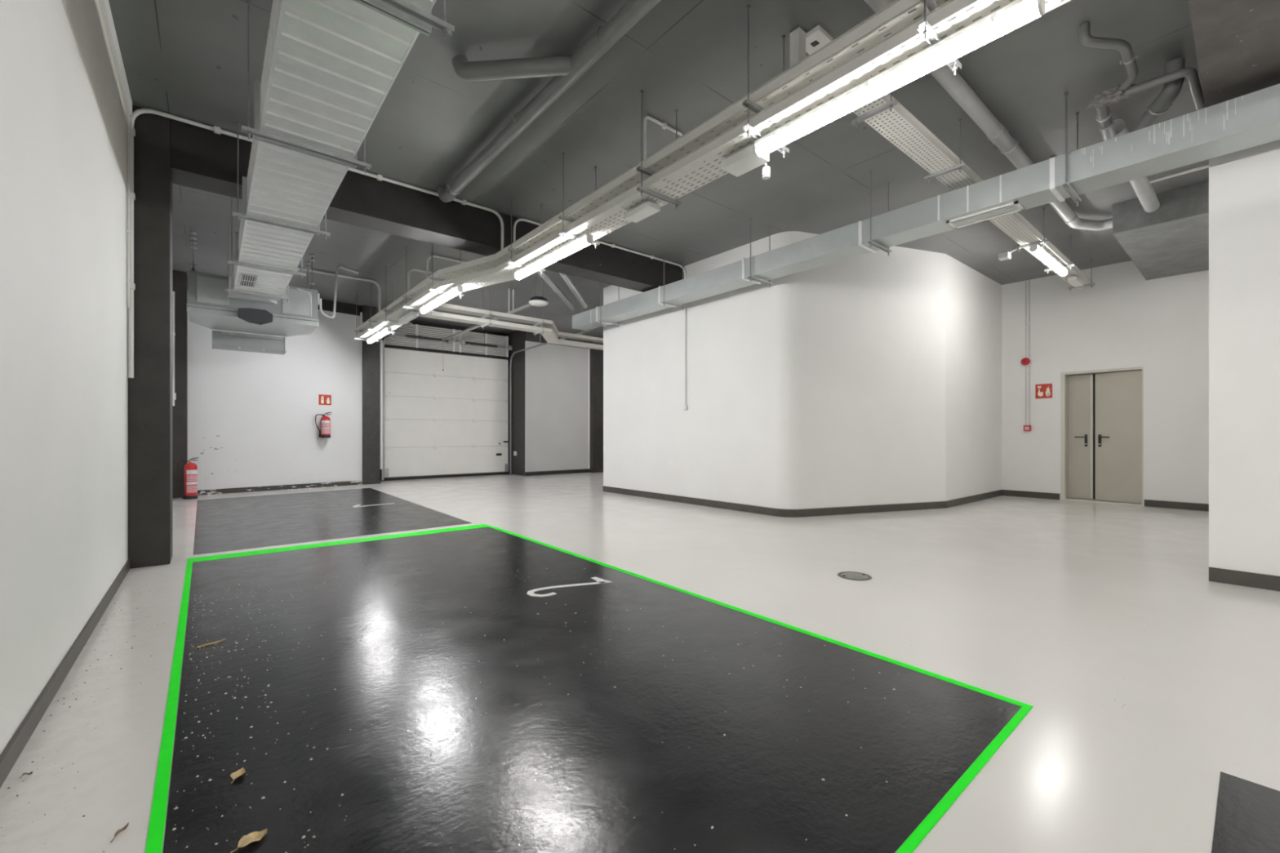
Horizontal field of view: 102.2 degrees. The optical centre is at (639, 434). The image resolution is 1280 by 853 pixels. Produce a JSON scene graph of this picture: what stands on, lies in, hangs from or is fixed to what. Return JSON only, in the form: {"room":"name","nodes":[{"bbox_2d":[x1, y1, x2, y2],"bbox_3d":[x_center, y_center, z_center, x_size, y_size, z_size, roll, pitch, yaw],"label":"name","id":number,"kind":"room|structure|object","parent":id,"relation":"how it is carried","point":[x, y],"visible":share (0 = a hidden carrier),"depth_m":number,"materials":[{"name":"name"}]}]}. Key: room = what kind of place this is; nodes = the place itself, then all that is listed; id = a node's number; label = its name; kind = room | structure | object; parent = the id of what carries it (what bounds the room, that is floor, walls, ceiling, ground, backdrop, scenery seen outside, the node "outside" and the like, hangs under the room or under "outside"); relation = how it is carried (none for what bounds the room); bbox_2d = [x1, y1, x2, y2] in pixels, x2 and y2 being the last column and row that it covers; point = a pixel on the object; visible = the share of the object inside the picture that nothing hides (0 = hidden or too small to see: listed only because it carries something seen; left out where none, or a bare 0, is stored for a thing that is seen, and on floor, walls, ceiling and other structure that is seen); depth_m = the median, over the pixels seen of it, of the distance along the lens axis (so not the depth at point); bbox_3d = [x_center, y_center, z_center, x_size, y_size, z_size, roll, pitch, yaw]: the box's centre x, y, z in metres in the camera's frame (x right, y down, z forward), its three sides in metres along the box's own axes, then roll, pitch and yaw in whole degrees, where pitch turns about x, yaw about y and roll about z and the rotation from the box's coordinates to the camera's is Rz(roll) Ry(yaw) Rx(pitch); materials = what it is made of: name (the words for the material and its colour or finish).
{"room":"indoor parking garage","nodes":[
{"label":"indoor parking garage","id":0,"kind":"room"},
{"bbox_2d":[0,0,128,755],"bbox_3d":[-2.887,-0.765,2.540,0.200,3.630,16.800,0,0,-40],"label":"wall","id":1,"kind":"structure","parent":0,"point":[64,309],"depth_m":2.12,"materials":[{"name":"white paint"}]},
{"bbox_2d":[0,559,129,787],"bbox_3d":[-0.707,1.012,0.093,0.012,0.074,10.249,0,0,-40],"label":"baseboard","id":2,"kind":"structure","parent":1,"relation":"attached to","point":[13,749],"depth_m":2.02,"materials":[{"name":"grey paint"}]},
{"bbox_2d":[61,0,127,192],"bbox_3d":[-0.710,-2.223,0.090,0.004,0.715,10.248,0,0,-40],"label":"trim","id":3,"kind":"structure","parent":1,"relation":"attached to","point":[85,17],"depth_m":3.05,"materials":[{"name":"grey paint"}]},
{"bbox_2d":[98,0,132,115],"bbox_3d":[-0.680,-2.521,0.077,0.025,0.111,10.190,0,0,-40],"label":"trim","id":4,"kind":"structure","parent":1,"relation":"attached to","point":[104,6],"depth_m":3.36,"materials":[{"name":"white paint"}]},
{"bbox_2d":[125,113,130,307],"bbox_3d":[-3.909,-1.710,3.943,0.026,1.480,0.026,0,0,-40],"label":"conduit","id":5,"kind":"object","parent":1,"relation":"attached to","point":[127,231],"visible":1,"depth_m":3.94,"materials":[{"name":"grey plastic"}]},
{"bbox_2d":[128,105,172,568],"bbox_3d":[-4.013,-0.829,4.238,0.245,3.758,0.350,0,0,-40],"label":"wall column","id":6,"kind":"structure","parent":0,"point":[150,388],"depth_m":4.11,"materials":[{"name":"grey paint"}]},
{"bbox_2d":[172,270,187,497],"bbox_3d":[-7.745,-0.829,8.678,0.199,3.758,0.350,0,0,-40],"label":"wall column","id":7,"kind":"structure","parent":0,"point":[180,279],"depth_m":8.56,"materials":[{"name":"grey paint"}]},
{"bbox_2d":[172,291,175,405],"bbox_3d":[-7.671,-1.410,8.486,0.038,1.880,0.038,0,0,-40],"label":"conduit","id":8,"kind":"object","parent":7,"relation":"attached to","point":[173,292],"visible":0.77,"depth_m":8.47,"materials":[{"name":"grey plastic"}]},
{"bbox_2d":[187,309,362,489],"bbox_3d":[-7.003,-0.720,9.941,2.960,3.540,0.760,0,0,-40],"label":"wall","id":9,"kind":"structure","parent":0,"point":[251,415],"depth_m":9.77,"materials":[{"name":"white paint"}]},
{"bbox_2d":[197,480,362,495],"bbox_3d":[-6.800,1.007,9.845,0.030,0.084,2.785,0,0,43],"label":"baseboard","id":10,"kind":"structure","parent":9,"relation":"attached to","point":[211,491],"depth_m":9.74,"materials":[{"name":"paint"}]},
{"bbox_2d":[315,412,332,437],"bbox_3d":[-6.288,-0.192,10.269,0.234,0.515,0.194,0,0,2],"label":"fire extinguisher","id":11,"kind":"object","parent":9,"relation":"attached to","point":[325,432],"visible":1,"depth_m":10.21,"materials":[{"name":"red metal"}]},
{"bbox_2d":[318,394,331,404],"bbox_3d":[-6.327,-0.695,10.365,0.004,0.205,0.222,0,0,43],"label":"safety sign","id":12,"kind":"object","parent":9,"relation":"attached to","point":[322,399],"visible":1,"depth_m":10.36,"materials":[{"name":"red plastic"}]},
{"bbox_2d":[317,299,362,315],"bbox_3d":[-7.001,-2.600,9.940,2.960,0.216,0.765,0,0,-40],"label":"trim","id":13,"kind":"structure","parent":9,"relation":"attached to","point":[326,305],"depth_m":10.59,"materials":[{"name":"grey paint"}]},
{"bbox_2d":[362,305,380,484],"bbox_3d":[-5.973,-0.829,11.276,0.328,3.758,0.930,0,0,-40],"label":"wall column","id":14,"kind":"structure","parent":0,"point":[371,352],"depth_m":10.91,"materials":[{"name":"grey paint"}]},
{"bbox_2d":[172,182,610,337],"bbox_3d":[-2.095,-2.770,10.552,11.700,0.120,7.510,0,0,-40],"label":"ceiling","id":15,"kind":"structure","parent":0,"point":[366,251],"depth_m":8.28,"materials":[{"name":"grey paint"}]},
{"bbox_2d":[186,231,319,354],"bbox_3d":[-5.850,-2.031,7.830,1.505,1.353,1.920,0,0,-40],"label":"ventilation unit","id":16,"kind":"object","parent":15,"relation":"hanging from","point":[209,305],"visible":0.99,"depth_m":7.44,"materials":[{"name":"metal"}]},
{"bbox_2d":[187,311,317,337],"bbox_3d":[-5.774,-1.654,7.718,1.460,0.088,1.250,0,0,-40],"label":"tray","id":17,"kind":"object","parent":16,"relation":"on","point":[214,322],"depth_m":7.66,"materials":[{"name":"grey metal"}]},
{"bbox_2d":[224,218,291,302],"bbox_3d":[-4.938,-2.236,6.689,0.695,0.943,0.036,0,0,-40],"label":"hanger","id":18,"kind":"object","parent":15,"relation":"hanging from","point":[228,290],"visible":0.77,"depth_m":6.61,"materials":[{"name":"metal"}]},
{"bbox_2d":[227,196,306,279],"bbox_3d":[-4.067,-2.236,5.645,0.695,0.943,0.036,0,0,-40],"label":"hanger","id":19,"kind":"object","parent":15,"relation":"hanging from","point":[231,262],"visible":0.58,"depth_m":5.55,"materials":[{"name":"metal"}]},
{"bbox_2d":[319,266,359,318],"bbox_3d":[-4.798,-2.257,8.225,0.071,0.898,0.761,0,0,13],"label":"conduit","id":20,"kind":"object","parent":15,"relation":"hanging from","point":[338,267],"visible":1,"depth_m":8.14,"materials":[{"name":"grey plastic"}]},
{"bbox_2d":[297,266,381,311],"bbox_3d":[-5.152,-2.400,8.659,1.480,0.620,0.042,0,0,-40],"label":"conduit","id":21,"kind":"object","parent":15,"relation":"attached to","point":[299,268],"visible":0.85,"depth_m":8.84,"materials":[{"name":"grey plastic"}]},
{"bbox_2d":[403,247,434,312],"bbox_3d":[-3.244,-2.250,7.582,0.432,0.916,0.036,0,0,-40],"label":"hanger","id":22,"kind":"object","parent":15,"relation":"hanging from","point":[406,307],"visible":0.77,"depth_m":7.46,"materials":[{"name":"metal"}]},
{"bbox_2d":[170,119,684,292],"bbox_3d":[-1.679,-2.437,6.185,5.831,0.543,0.350,0,0,-40],"label":"ceiling beam","id":23,"kind":"structure","parent":15,"relation":"attached to","point":[203,159],"depth_m":5.39,"materials":[{"name":"grey paint"}]},
{"bbox_2d":[126,108,503,377],"bbox_3d":[-2.772,-1.509,4.983,3.105,2.138,0.044,0,0,-40],"label":"conduit","id":24,"kind":"object","parent":23,"relation":"attached to","point":[217,130],"visible":0.9,"depth_m":4.01,"materials":[{"name":"grey plastic"}]},
{"bbox_2d":[426,254,466,284],"bbox_3d":[-2.910,-2.398,7.925,0.716,0.616,0.034,0,0,-40],"label":"conduit","id":25,"kind":"object","parent":15,"relation":"attached to","point":[433,255],"visible":0.77,"depth_m":7.77,"materials":[{"name":"grey plastic"}]},
{"bbox_2d":[429,243,463,298],"bbox_3d":[-2.507,-2.250,6.698,0.432,0.916,0.036,0,0,-40],"label":"hanger","id":26,"kind":"object","parent":15,"relation":"hanging from","point":[432,290],"visible":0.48,"depth_m":6.60,"materials":[{"name":"metal"}]},
{"bbox_2d":[441,277,548,370],"bbox_3d":[-3.175,-2.122,10.581,0.330,1.174,4.808,0,0,-40],"label":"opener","id":27,"kind":"object","parent":15,"relation":"hanging from","point":[539,301],"visible":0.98,"depth_m":9.20,"materials":[{"name":"metal"}]},
{"bbox_2d":[528,299,548,306],"bbox_3d":[-1.740,-2.245,8.862,0.330,0.050,0.330,0,0,-40],"label":"lamp","id":28,"kind":"object","parent":27,"relation":"attached to","point":[539,303],"depth_m":8.78,"materials":[{"name":"white plastic"}]},
{"bbox_2d":[533,284,544,336],"bbox_3d":[-1.835,-2.255,9.382,0.036,0.906,0.360,0,0,-40],"label":"hanger","id":29,"kind":"object","parent":15,"relation":"hanging from","point":[540,323],"visible":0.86,"depth_m":9.41,"materials":[{"name":"metal"}]},
{"bbox_2d":[418,311,603,350],"bbox_3d":[-1.396,-1.895,10.405,0.920,0.063,6.253,0,0,39],"label":"cable tray","id":30,"kind":"object","parent":29,"relation":"hanging from","point":[548,335],"visible":0.64,"depth_m":9.01,"materials":[{"name":"beige metal"}]},
{"bbox_2d":[432,302,603,343],"bbox_3d":[-1.396,-2.046,10.405,0.920,0.063,6.253,0,0,39],"label":"cable tray","id":31,"kind":"object","parent":29,"relation":"hanging from","point":[445,307],"visible":0.54,"depth_m":9.01,"materials":[{"name":"beige metal"}]},
{"bbox_2d":[536,271,575,311],"bbox_3d":[-1.458,-2.510,8.772,0.141,0.113,2.970,0,0,5],"label":"drain pipe","id":32,"kind":"object","parent":15,"relation":"attached to","point":[544,276],"visible":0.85,"depth_m":8.83,"materials":[{"name":"metal"}]},
{"bbox_2d":[559,272,587,308],"bbox_3d":[-1.145,-2.510,8.603,0.144,0.113,2.900,0,0,4],"label":"drain pipe","id":33,"kind":"object","parent":15,"relation":"attached to","point":[573,288],"visible":0.58,"depth_m":8.81,"materials":[{"name":"metal"}]},
{"bbox_2d":[380,319,506,479],"bbox_3d":[-4.873,-0.829,12.930,3.520,3.758,0.198,0,0,-40],"label":"wall","id":34,"kind":"structure","parent":0,"point":[413,322],"depth_m":12.89,"materials":[{"name":"grey paint"}]},
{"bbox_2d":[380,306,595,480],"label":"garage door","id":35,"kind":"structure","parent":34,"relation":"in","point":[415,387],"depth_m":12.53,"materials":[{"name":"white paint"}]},
{"bbox_2d":[506,330,524,475],"bbox_3d":[-3.185,-0.829,13.530,0.160,3.758,1.020,0,0,-40],"label":"wall column","id":36,"kind":"structure","parent":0,"point":[517,338],"depth_m":13.38,"materials":[{"name":"grey paint"}]},
{"bbox_2d":[524,341,588,471],"bbox_3d":[-2.162,-0.710,13.692,1.940,3.320,0.038,0,0,-40],"label":"wall","id":37,"kind":"structure","parent":0,"point":[557,376],"depth_m":13.63,"materials":[{"name":"grey paint"}]},
{"bbox_2d":[524,331,589,475],"bbox_3d":[-2.160,-0.829,13.690,1.940,3.758,0.043,0,0,-40],"label":"trim","id":38,"kind":"structure","parent":37,"relation":"attached to","point":[529,336],"depth_m":13.40,"materials":[{"name":"grey paint"}]},
{"bbox_2d":[589,335,603,472],"bbox_3d":[-0.877,-0.829,14.700,1.316,3.758,0.300,0,0,-40],"label":"wall column","id":39,"kind":"structure","parent":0,"point":[596,356],"depth_m":14.26,"materials":[{"name":"grey paint"}]},
{"bbox_2d":[0,471,1279,852],"bbox_3d":[1.265,1.110,6.524,11.700,0.120,18.000,0,0,-40],"label":"floor","id":40,"kind":"structure","parent":0,"point":[1193,661],"depth_m":2.72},
{"bbox_2d":[177,457,199,499],"bbox_3d":[-7.360,0.712,8.407,0.263,0.675,0.177,0,0,-40],"label":"fire extinguisher","id":41,"kind":"object","parent":40,"relation":"on","point":[190,491],"visible":1,"depth_m":8.36,"materials":[{"name":"red metal"}]},
{"bbox_2d":[193,488,471,555],"bbox_3d":[-4.611,1.049,7.301,2.570,0.002,5.220,0,0,-40],"label":"bay","id":42,"kind":"object","parent":40,"relation":"on","point":[223,524],"visible":1,"depth_m":6.48,"materials":[{"name":"black paint"}]},
{"bbox_2d":[163,526,1021,852],"bbox_3d":[-1.088,1.049,3.119,2.535,0.002,5.015,0,0,-40],"label":"bay","id":43,"kind":"object","parent":40,"relation":"on","point":[599,758],"visible":1,"depth_m":1.91,"materials":[{"name":"black paint"}]},
{"bbox_2d":[230,828,266,852],"bbox_3d":[-0.999,1.040,1.320,0.054,0.016,0.060,0,0,-5],"label":"dry leaf","id":44,"kind":"object","parent":43,"relation":"on","point":[245,840],"visible":1,"depth_m":1.33,"materials":[{"name":"beige plant"}]},
{"bbox_2d":[172,501,898,852],"bbox_3d":[-2.776,1.045,5.113,2.442,0.006,9.978,0,0,-40],"label":"debris","id":45,"kind":"object","parent":43,"relation":"on","point":[430,754],"visible":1,"depth_m":2.05,"materials":[{"name":"white"}]},
{"bbox_2d":[526,577,611,596],"bbox_3d":[-0.489,1.047,3.550,0.594,0.001,0.202,0,0,-40],"label":"floor marking","id":46,"kind":"object","parent":43,"relation":"on","point":[531,593],"visible":1,"depth_m":3.55,"materials":[{"name":"white paint"}]},
{"bbox_2d":[145,524,1033,852],"bbox_3d":[-1.134,1.048,3.193,2.632,0.003,5.243,0,0,-40],"label":"floor marking","id":47,"kind":"object","parent":43,"relation":"on","point":[157,823],"visible":1,"depth_m":2.02,"materials":[{"name":"green paint"}]},
{"bbox_2d":[837,571,871,580],"bbox_3d":[1.590,1.045,3.826,0.236,0.008,0.236,0,0,-40],"label":"floor drain","id":48,"kind":"object","parent":40,"relation":"on","point":[854,575],"visible":1,"depth_m":3.81,"materials":[{"name":"metal"}]},
{"bbox_2d":[1211,771,1279,852],"bbox_3d":[2.276,1.049,-0.917,2.510,0.002,4.476,0,0,-40],"label":"bay","id":49,"kind":"object","parent":40,"relation":"on","point":[1247,819],"visible":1,"depth_m":1.41,"materials":[{"name":"black paint"}]},
{"bbox_2d":[108,0,1208,284],"bbox_3d":[3.676,-2.705,3.633,11.700,0.250,10.470,0,0,-40],"label":"ceiling","id":50,"kind":"structure","parent":0,"point":[184,59],"depth_m":4.04,"materials":[{"name":"grey paint"}]},
{"bbox_2d":[232,121,330,239],"bbox_3d":[-3.081,-2.171,4.462,0.695,0.813,0.036,0,0,-40],"label":"hanger","id":51,"kind":"object","parent":50,"relation":"hanging from","point":[237,215],"visible":0.75,"depth_m":4.41,"materials":[{"name":"metal"}]},
{"bbox_2d":[241,0,371,173],"bbox_3d":[-2.094,-2.171,3.280,0.695,0.813,0.036,0,0,-40],"label":"hanger","id":52,"kind":"object","parent":50,"relation":"hanging from","point":[248,131],"visible":0.75,"depth_m":3.20,"materials":[{"name":"metal"}]},
{"bbox_2d":[379,0,454,39],"bbox_3d":[-1.108,-2.171,2.097,0.695,0.813,0.036,0,0,-40],"label":"hanger","id":53,"kind":"object","parent":50,"relation":"hanging from","point":[403,6],"visible":1,"depth_m":2.24,"materials":[{"name":"metal"}]},
{"bbox_2d":[231,0,436,301],"bbox_3d":[-0.973,-2.000,1.936,0.561,0.346,13.196,0,0,-40],"label":"ventilation duct","id":54,"kind":"object","parent":53,"relation":"hanging from","point":[330,67],"visible":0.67,"depth_m":2.96,"materials":[{"name":"white metal"}]},
{"bbox_2d":[507,194,545,275],"bbox_3d":[-1.245,-2.185,5.668,0.432,0.786,0.036,0,0,-40],"label":"hanger","id":55,"kind":"object","parent":50,"relation":"hanging from","point":[511,249],"visible":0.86,"depth_m":5.56,"materials":[{"name":"metal"}]},
{"bbox_2d":[437,0,660,202],"bbox_3d":[0.940,-2.478,1.404,0.728,0.181,10.052,0,0,-40],"label":"drain pipe","id":56,"kind":"object","parent":50,"relation":"attached to","point":[566,70],"visible":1,"depth_m":3.46,"materials":[{"name":"metal"}]},
{"bbox_2d":[559,153,599,248],"bbox_3d":[-0.566,-2.185,4.854,0.432,0.786,0.036,0,0,-40],"label":"hanger","id":57,"kind":"object","parent":50,"relation":"hanging from","point":[562,217],"visible":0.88,"depth_m":4.74,"materials":[{"name":"metal"}]},
{"bbox_2d":[636,90,681,209],"bbox_3d":[0.152,-2.185,3.994,0.432,0.786,0.036,0,0,-40],"label":"hanger","id":58,"kind":"object","parent":50,"relation":"hanging from","point":[642,170],"visible":0.88,"depth_m":3.91,"materials":[{"name":"metal"}]},
{"bbox_2d":[644,115,682,159],"bbox_3d":[0.195,-2.325,4.277,0.421,0.510,0.036,0,0,-40],"label":"conduit","id":59,"kind":"object","parent":50,"relation":"attached to","point":[664,126],"visible":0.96,"depth_m":4.19,"materials":[{"name":"grey plastic"}]},
{"bbox_2d":[747,218,772,287],"bbox_3d":[1.467,-2.204,6.289,0.445,0.749,0.036,0,0,-40],"label":"hanger","id":60,"kind":"object","parent":50,"relation":"hanging from","point":[750,277],"visible":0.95,"depth_m":6.22,"materials":[{"name":"metal"}]},
{"bbox_2d":[742,5,789,158],"bbox_3d":[0.792,-2.185,3.226,0.432,0.786,0.036,0,0,-40],"label":"hanger","id":61,"kind":"object","parent":50,"relation":"hanging from","point":[750,105],"visible":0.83,"depth_m":3.12,"materials":[{"name":"metal"}]},
{"bbox_2d":[790,25,832,93],"bbox_3d":[1.108,-2.326,3.333,0.248,0.503,0.160,0,0,-40],"label":"junction box","id":62,"kind":"object","parent":50,"relation":"attached to","point":[802,42],"visible":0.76,"depth_m":3.30,"materials":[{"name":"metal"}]},
{"bbox_2d":[850,84,897,128],"bbox_3d":[1.593,-2.362,3.523,0.036,0.431,0.310,0,0,-40],"label":"hanger","id":63,"kind":"object","parent":50,"relation":"hanging from","point":[890,104],"visible":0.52,"depth_m":3.51,"materials":[{"name":"metal"}]},
{"bbox_2d":[812,63,1093,289],"bbox_3d":[3.939,-2.241,5.480,7.330,0.062,0.218,0,0,-40],"label":"cable tray","id":64,"kind":"object","parent":63,"relation":"hanging from","point":[899,109],"visible":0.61,"depth_m":4.14,"materials":[{"name":"beige metal"}]},
{"bbox_2d":[1029,243,1067,276],"bbox_3d":[5.056,-2.136,6.366,1.440,0.085,0.116,0,0,-40],"label":"light","id":65,"kind":"object","parent":64,"relation":"attached to","point":[1039,251],"visible":1,"depth_m":6.24,"materials":[{"name":"white plastic"}]},
{"bbox_2d":[1067,275,1084,287],"bbox_3d":[6.142,-2.163,7.272,0.450,0.075,0.100,0,0,-40],"label":"sensor box","id":66,"kind":"object","parent":64,"relation":"attached to","point":[1076,282],"visible":1,"depth_m":7.19,"materials":[{"name":"white plastic"}]},
{"bbox_2d":[866,170,891,256],"bbox_3d":[2.402,-2.204,5.168,0.445,0.749,0.036,0,0,-40],"label":"hanger","id":67,"kind":"object","parent":50,"relation":"hanging from","point":[870,242],"visible":0.94,"depth_m":5.04,"materials":[{"name":"metal"}]},
{"bbox_2d":[917,0,961,75],"bbox_3d":[1.433,-2.185,2.458,0.432,0.786,0.036,0,0,-40],"label":"hanger","id":68,"kind":"object","parent":50,"relation":"hanging from","point":[929,34],"visible":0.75,"depth_m":2.39,"materials":[{"name":"metal"}]},
{"bbox_2d":[355,0,996,333],"bbox_3d":[-0.265,-2.035,4.240,0.653,0.063,15.851,0,0,-40],"label":"cable tray","id":69,"kind":"object","parent":68,"relation":"hanging from","point":[895,16],"visible":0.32,"depth_m":3.33,"materials":[{"name":"beige metal"}]},
{"bbox_2d":[923,119,965,183],"bbox_3d":[2.545,-2.362,4.317,0.036,0.431,0.310,0,0,-40],"label":"hanger","id":70,"kind":"object","parent":50,"relation":"hanging from","point":[960,166],"visible":0.73,"depth_m":4.29,"materials":[{"name":"metal"}]},
{"bbox_2d":[1014,208,1048,252],"bbox_3d":[4.527,-2.362,5.970,0.036,0.431,0.310,0,0,-40],"label":"hanger","id":71,"kind":"object","parent":50,"relation":"hanging from","point":[1044,241],"visible":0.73,"depth_m":5.92,"materials":[{"name":"metal"}]},
{"bbox_2d":[1062,92,1081,206],"bbox_3d":[3.363,-2.204,4.016,0.445,0.749,0.036,0,0,-40],"label":"hanger","id":72,"kind":"object","parent":50,"relation":"hanging from","point":[1068,188],"visible":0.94,"depth_m":3.91,"materials":[{"name":"metal"}]},
{"bbox_2d":[572,84,1279,330],"bbox_3d":[2.870,-2.020,4.607,0.334,0.254,12.392,0,0,-40],"label":"ventilation duct","id":73,"kind":"object","parent":72,"relation":"hanging from","point":[1251,120],"visible":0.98,"depth_m":4.23,"materials":[{"name":"white metal"}]},
{"bbox_2d":[1079,21,1204,141],"bbox_3d":[3.387,-2.450,3.508,1.308,0.247,0.565,0,0,-40],"label":"drain pipe","id":74,"kind":"object","parent":50,"relation":"attached to","point":[1116,94],"visible":0.98,"depth_m":3.49,"materials":[{"name":"plastic"}]},
{"bbox_2d":[1133,57,1185,131],"bbox_3d":[3.767,-2.432,3.766,0.139,0.263,0.563,0,0,27],"label":"drain pipe","id":75,"kind":"object","parent":50,"relation":"attached to","point":[1171,91],"visible":0.78,"depth_m":3.60,"materials":[{"name":"plastic"}]},
{"bbox_2d":[1112,180,1208,279],"bbox_3d":[6.607,-2.414,6.346,2.718,0.328,0.818,0,0,-40],"label":"ceiling","id":76,"kind":"structure","parent":50,"relation":"attached to","point":[1172,239],"depth_m":5.76,"materials":[{"name":"grey paint"}]},
{"bbox_2d":[863,0,1112,230],"bbox_3d":[3.183,-2.470,4.432,5.766,0.124,0.361,0,0,-37],"label":"drain pipe","id":77,"kind":"object","parent":76,"relation":"attached to","point":[956,86],"visible":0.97,"depth_m":4.06,"materials":[{"name":"plastic"}]},
{"bbox_2d":[1113,119,1159,212],"bbox_3d":[4.647,-2.450,4.833,2.228,0.140,0.168,0,0,-40],"label":"drain pipe","id":78,"kind":"object","parent":76,"relation":"attached to","point":[1142,187],"visible":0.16,"depth_m":5.05,"materials":[{"name":"metal"}]},
{"bbox_2d":[1187,0,1279,107],"bbox_3d":[4.742,-2.409,1.113,2.308,0.338,4.835,0,0,-40],"label":"ceiling beam","id":79,"kind":"structure","parent":50,"relation":"attached to","point":[1237,42],"depth_m":2.98,"materials":[{"name":"grey paint"}]},
{"bbox_3d":[2.086,-2.185,1.675,0.432,0.786,0.036,0,0,-40],"label":"hanger","id":80,"kind":"object","parent":50,"relation":"hanging from","visible":0},
{"bbox_2d":[355,0,1071,341],"bbox_3d":[-0.265,-1.885,4.240,0.653,0.063,15.851,0,0,-40],"label":"cable tray","id":81,"kind":"object","parent":80,"relation":"hanging from","point":[940,16],"visible":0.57,"depth_m":3.31,"materials":[{"name":"beige metal"}]},
{"bbox_2d":[367,326,391,343],"bbox_3d":[-4.713,-1.782,9.312,0.116,0.085,1.440,0,0,-40],"label":"light","id":82,"kind":"object","parent":81,"relation":"attached to","point":[387,330],"visible":1,"depth_m":9.17,"materials":[{"name":"white plastic"}]},
{"bbox_2d":[398,311,418,324],"bbox_3d":[-3.572,-1.808,7.959,0.110,0.075,0.700,0,0,-40],"label":"sensor box","id":83,"kind":"object","parent":81,"relation":"attached to","point":[411,315],"visible":1,"depth_m":7.86,"materials":[{"name":"white plastic"}]},
{"bbox_2d":[420,284,462,313],"bbox_3d":[-2.663,-1.782,6.869,0.116,0.085,1.440,0,0,-40],"label":"light","id":84,"kind":"object","parent":81,"relation":"attached to","point":[456,290],"visible":1,"depth_m":6.73,"materials":[{"name":"white plastic"}]},
{"bbox_2d":[514,233,593,279],"bbox_3d":[-0.917,-1.782,5.252,0.116,0.085,1.440,0,0,-40],"label":"light","id":85,"kind":"object","parent":81,"relation":"attached to","point":[586,239],"visible":1,"depth_m":5.11,"materials":[{"name":"white plastic"}]},
{"bbox_2d":[624,200,660,222],"bbox_3d":[0.017,-1.812,4.188,0.130,0.065,0.310,0,0,-40],"label":"sensor box","id":86,"kind":"object","parent":81,"relation":"attached to","point":[646,208],"visible":1,"depth_m":4.14,"materials":[{"name":"white plastic"}]},
{"bbox_2d":[720,142,770,179],"bbox_3d":[0.722,-1.775,3.421,0.252,0.140,0.270,0,0,-40],"label":"sensor box","id":87,"kind":"object","parent":81,"relation":"attached to","point":[744,159],"visible":0.97,"depth_m":3.38,"materials":[{"name":"white plastic"}]},
{"bbox_2d":[754,0,1044,157],"bbox_3d":[1.201,-1.782,2.682,0.116,0.085,1.440,0,0,-40],"label":"light","id":88,"kind":"object","parent":81,"relation":"attached to","point":[1018,13],"visible":1,"depth_m":2.50,"materials":[{"name":"white plastic"}]},
{"bbox_2d":[603,231,1001,509],"bbox_3d":[2.860,-0.829,9.287,5.110,3.758,4.920,0,0,-40],"label":"wall","id":89,"kind":"structure","parent":0,"point":[871,378],"depth_m":7.19,"materials":[{"name":"white paint"}]},
{"bbox_2d":[513,218,685,404],"bbox_3d":[-0.395,-1.513,6.966,2.845,2.126,0.040,0,0,-40],"label":"conduit","id":90,"kind":"object","parent":89,"relation":"attached to","point":[612,246],"visible":0.73,"depth_m":7.42,"materials":[{"name":"grey plastic"}]},
{"bbox_2d":[603,485,1002,517],"bbox_3d":[2.648,1.000,7.850,6.952,0.100,2.746,0,0,5],"label":"baseboard","id":91,"kind":"structure","parent":89,"relation":"attached to","point":[715,504],"depth_m":7.18,"materials":[{"name":"grey paint"}]},
{"bbox_2d":[1001,260,1208,506],"bbox_3d":[7.196,-0.765,8.000,0.300,3.630,2.609,0,0,-40],"label":"wall","id":92,"kind":"structure","parent":0,"point":[1159,326],"depth_m":7.78,"materials":[{"name":"white paint"}]},
{"bbox_2d":[1002,489,1059,499],"bbox_3d":[6.496,1.000,8.594,0.012,0.100,0.783,0,0,-40],"label":"baseboard","id":93,"kind":"structure","parent":92,"relation":"attached to","point":[1005,492],"depth_m":8.57,"materials":[{"name":"grey paint"}]},
{"bbox_2d":[1035,383,1052,398],"bbox_3d":[6.616,-0.710,8.455,0.004,0.235,0.222,0,0,-40],"label":"safety sign","id":94,"kind":"object","parent":92,"relation":"attached to","point":[1044,390],"visible":1,"depth_m":8.46,"materials":[{"name":"red plastic"}]},
{"bbox_2d":[1061,366,1142,506],"bbox_3d":[7.178,0.027,8.017,0.306,2.045,0.950,0,0,-40],"label":"door","id":95,"kind":"structure","parent":92,"relation":"in","point":[1102,410],"depth_m":7.99,"materials":[{"name":"beige metal"}]},
{"bbox_2d":[1144,499,1208,511],"bbox_3d":[7.640,1.000,7.223,0.012,0.100,0.836,0,0,-40],"label":"baseboard","id":96,"kind":"structure","parent":92,"relation":"attached to","point":[1148,503],"depth_m":7.28,"materials":[{"name":"grey paint"}]},
{"bbox_2d":[1208,139,1279,576],"bbox_3d":[7.739,-0.765,3.609,5.490,3.630,4.829,0,0,-40],"label":"wall","id":97,"kind":"structure","parent":0,"point":[1244,185],"depth_m":3.58,"materials":[{"name":"white paint"}]},
{"bbox_2d":[1150,164,1208,182],"bbox_3d":[5.050,-2.450,4.873,0.028,0.027,0.545,0,0,-40],"label":"conduit","id":98,"kind":"object","parent":97,"relation":"attached to","point":[1205,166],"visible":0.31,"depth_m":4.84,"materials":[{"name":"grey plastic"}]},
{"bbox_2d":[1208,566,1279,591],"bbox_3d":[5.626,1.000,1.847,0.012,0.100,4.829,0,0,-40],"label":"baseboard","id":99,"kind":"structure","parent":97,"relation":"attached to","point":[1264,581],"depth_m":3.57,"materials":[{"name":"grey paint"}]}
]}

